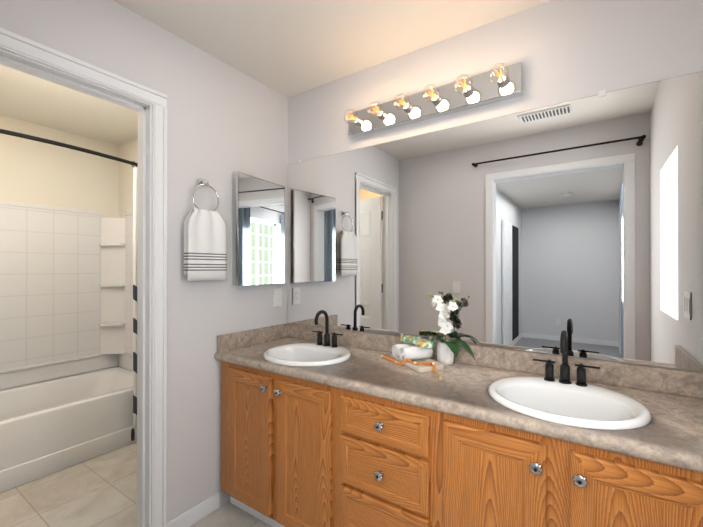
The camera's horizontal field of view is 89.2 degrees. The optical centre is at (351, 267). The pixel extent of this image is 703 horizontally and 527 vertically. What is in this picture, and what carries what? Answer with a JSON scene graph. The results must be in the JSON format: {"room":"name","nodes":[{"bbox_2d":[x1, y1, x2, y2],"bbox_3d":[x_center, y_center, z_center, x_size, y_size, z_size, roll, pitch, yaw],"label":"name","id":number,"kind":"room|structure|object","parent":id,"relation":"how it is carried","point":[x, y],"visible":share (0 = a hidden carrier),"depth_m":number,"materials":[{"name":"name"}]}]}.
{"room":"bathroom","nodes":[
{"label":"bathroom","id":0,"kind":"room"},
{"bbox_2d":[0,115,118,389],"bbox_3d":[-2.905,0.085,2.295,0.120,2.440,2.505,0,0,34],"label":"wall","id":1,"kind":"structure","parent":0,"point":[37,172],"depth_m":2.92,"materials":[{"name":"white paint"}]},
{"bbox_2d":[0,200,132,389],"bbox_3d":[-2.262,0.203,2.449,0.762,1.396,1.521,0,0,34],"label":"panels","id":2,"kind":"object","parent":1,"relation":"attached to","point":[66,291],"visible":0.67,"depth_m":2.94,"materials":[{"name":"white plastic"}]},
{"bbox_2d":[119,138,137,370],"bbox_3d":[-1.351,0.087,2.956,1.945,2.440,0.335,0,0,34],"label":"wall","id":3,"kind":"structure","parent":0,"point":[128,150],"depth_m":3.22,"materials":[{"name":"white paint"}]},
{"bbox_2d":[0,129,137,166],"bbox_3d":[-1.872,-0.756,2.187,0.164,0.051,1.525,0,0,34],"label":"shower curtain rod","id":4,"kind":"object","parent":3,"relation":"attached to","point":[26,136],"visible":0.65,"depth_m":2.20,"materials":[{"name":"brown metal"}]},
{"bbox_2d":[131,161,137,440],"bbox_3d":[-1.543,0.241,2.699,0.044,2.022,0.262,0,0,21],"label":"shower curtain","id":5,"kind":"object","parent":4,"relation":"hanging from","point":[135,193],"visible":0.17,"depth_m":2.59,"materials":[{"name":"fabric"}]},
{"bbox_2d":[0,442,271,526],"bbox_3d":[-0.780,1.328,1.619,4.390,0.050,1.895,0,0,34],"label":"floor","id":6,"kind":"structure","parent":0,"point":[99,491],"depth_m":1.99,"materials":[{"name":"beige tile"}]},
{"bbox_2d":[0,367,136,492],"bbox_3d":[-2.248,1.105,2.437,0.796,0.400,1.521,0,0,34],"label":"bathtub","id":7,"kind":"object","parent":6,"relation":"on","point":[49,427],"visible":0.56,"depth_m":2.43,"materials":[{"name":"white ceramic"}]},
{"bbox_2d":[215,358,702,526],"bbox_3d":[0.257,0.900,1.564,2.007,0.806,0.574,0,0,34],"label":"bathroom vanity","id":8,"kind":"object","parent":6,"relation":"on","point":[326,426],"depth_m":1.29,"materials":[{"name":"brown wood"}]},
{"bbox_2d":[214,338,702,469],"bbox_3d":[0.255,0.477,1.577,2.024,0.038,0.556,0,0,34],"label":"countertop","id":9,"kind":"structure","parent":8,"relation":"on","point":[680,415],"depth_m":1.28,"materials":[{"name":"beige stone"}]},
{"bbox_2d":[242,338,369,373],"bbox_3d":[-0.231,0.528,1.868,0.472,0.179,0.432,0,0,34],"label":"sink","id":10,"kind":"object","parent":9,"relation":"in","point":[303,353],"depth_m":1.94,"materials":[{"name":"white ceramic"}]},
{"bbox_2d":[310,310,345,345],"bbox_3d":[-0.161,0.337,1.971,0.220,0.205,0.124,0,0,34],"label":"faucet","id":11,"kind":"object","parent":9,"relation":"on","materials":[{"name":"black metal"}]},
{"bbox_2d":[381,355,441,379],"bbox_3d":[0.258,0.438,1.624,0.391,0.038,0.201,0,0,34],"label":"bead garland","id":12,"kind":"object","parent":9,"relation":"on","point":[433,364],"visible":0.96,"depth_m":1.63,"materials":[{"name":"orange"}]},
{"bbox_2d":[391,354,443,372],"bbox_3d":[0.307,0.446,1.690,0.140,0.022,0.270,0,0,-22],"label":"wood tray","id":13,"kind":"object","parent":9,"relation":"on","point":[422,368],"visible":0.6,"depth_m":1.61,"materials":[{"name":"beige wood"}]},
{"bbox_2d":[392,343,432,360],"bbox_3d":[0.294,0.406,1.734,0.150,0.067,0.131,0,0,-22],"label":"rolls","id":14,"kind":"object","parent":13,"relation":"on","point":[402,352],"visible":0.96,"depth_m":1.69,"materials":[{"name":"white fabric"}]},
{"bbox_2d":[401,335,432,347],"bbox_3d":[0.314,0.356,1.714,0.180,0.030,0.117,0,0,34],"label":"bars","id":15,"kind":"object","parent":14,"relation":"on","point":[421,343],"visible":1,"depth_m":1.71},
{"bbox_2d":[425,293,474,364],"bbox_3d":[0.456,0.290,1.663,0.238,0.334,0.130,0,0,34],"label":"vase","id":16,"kind":"object","parent":9,"relation":"on","point":[447,350],"visible":0.98,"depth_m":1.67,"materials":[{"name":"white ceramic"}]},
{"bbox_2d":[530,330,601,385],"bbox_3d":[0.790,0.335,1.324,0.220,0.205,0.124,0,0,34],"label":"faucet","id":17,"kind":"object","parent":9,"relation":"on","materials":[{"name":"black metal"}]},
{"bbox_2d":[470,366,665,445],"bbox_3d":[0.720,0.526,1.221,0.472,0.179,0.432,0,0,34],"label":"sink","id":18,"kind":"object","parent":9,"relation":"in","point":[604,407],"depth_m":1.24,"materials":[{"name":"white ceramic"}]},
{"bbox_2d":[0,0,287,521],"bbox_3d":[-1.238,0.082,1.291,0.115,2.440,2.720,0,0,34],"label":"wall","id":19,"kind":"structure","parent":0,"point":[225,121],"depth_m":1.82,"materials":[{"name":"white paint"}]},
{"bbox_2d":[0,27,166,526],"bbox_3d":[-1.141,0.241,1.418,0.136,2.122,0.754,0,0,34],"label":"door frame","id":20,"kind":"structure","parent":19,"relation":"attached to","point":[39,60],"depth_m":1.65,"materials":[{"name":"white wood"}]},
{"bbox_2d":[167,492,219,526],"bbox_3d":[-0.801,1.262,1.817,0.012,0.083,0.295,0,0,34],"label":"baseboard","id":21,"kind":"structure","parent":19,"relation":"attached to","point":[197,513],"depth_m":1.81,"materials":[{"name":"white wood"}]},
{"bbox_2d":[184,179,226,280],"bbox_3d":[-0.753,-0.196,1.833,0.076,0.523,0.227,0,0,34],"label":"towel ring","id":22,"kind":"object","parent":19,"relation":"attached to","point":[205,244],"visible":1,"depth_m":1.80,"materials":[{"name":"white fabric"}]},
{"bbox_2d":[231,171,284,285],"bbox_3d":[-0.540,-0.213,2.154,0.067,0.635,0.409,0,0,34],"label":"medicine cabinet mirror","id":23,"kind":"object","parent":19,"relation":"attached to","point":[257,231],"visible":1,"depth_m":2.10,"materials":[{"name":"silver mirror"}]},
{"bbox_2d":[273,288,281,306],"bbox_3d":[-0.475,0.195,2.301,0.009,0.116,0.072,0,0,34],"label":"outlet","id":24,"kind":"object","parent":19,"relation":"attached to","point":[277,297],"visible":1,"depth_m":2.29,"materials":[{"name":"white plastic"}]},
{"bbox_2d":[217,323,702,398],"bbox_3d":[0.259,0.412,1.584,2.024,0.090,0.541,0,0,34],"label":"backsplash","id":25,"kind":"structure","parent":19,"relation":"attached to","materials":[{"name":"laminate"}]},
{"bbox_2d":[0,0,549,144],"bbox_3d":[-1.918,-1.171,-0.045,4.390,0.063,5.940,0,0,34],"label":"ceiling","id":26,"kind":"structure","parent":0,"point":[288,48],"depth_m":1.78,"materials":[{"name":"white paint"}]},
{"bbox_2d":[288,0,702,371],"bbox_3d":[0.568,0.083,1.773,2.330,2.440,0.131,0,0,34],"label":"wall","id":27,"kind":"structure","parent":0,"point":[579,221],"depth_m":1.56,"materials":[{"name":"grey"}]},
{"bbox_2d":[344,62,522,137],"bbox_3d":[0.337,-0.822,1.764,0.910,0.130,0.168,0,0,34],"label":"sconce","id":28,"kind":"object","parent":27,"relation":"attached to","point":[495,86],"visible":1,"depth_m":1.73,"materials":[{"name":"silver metal"}]}
]}

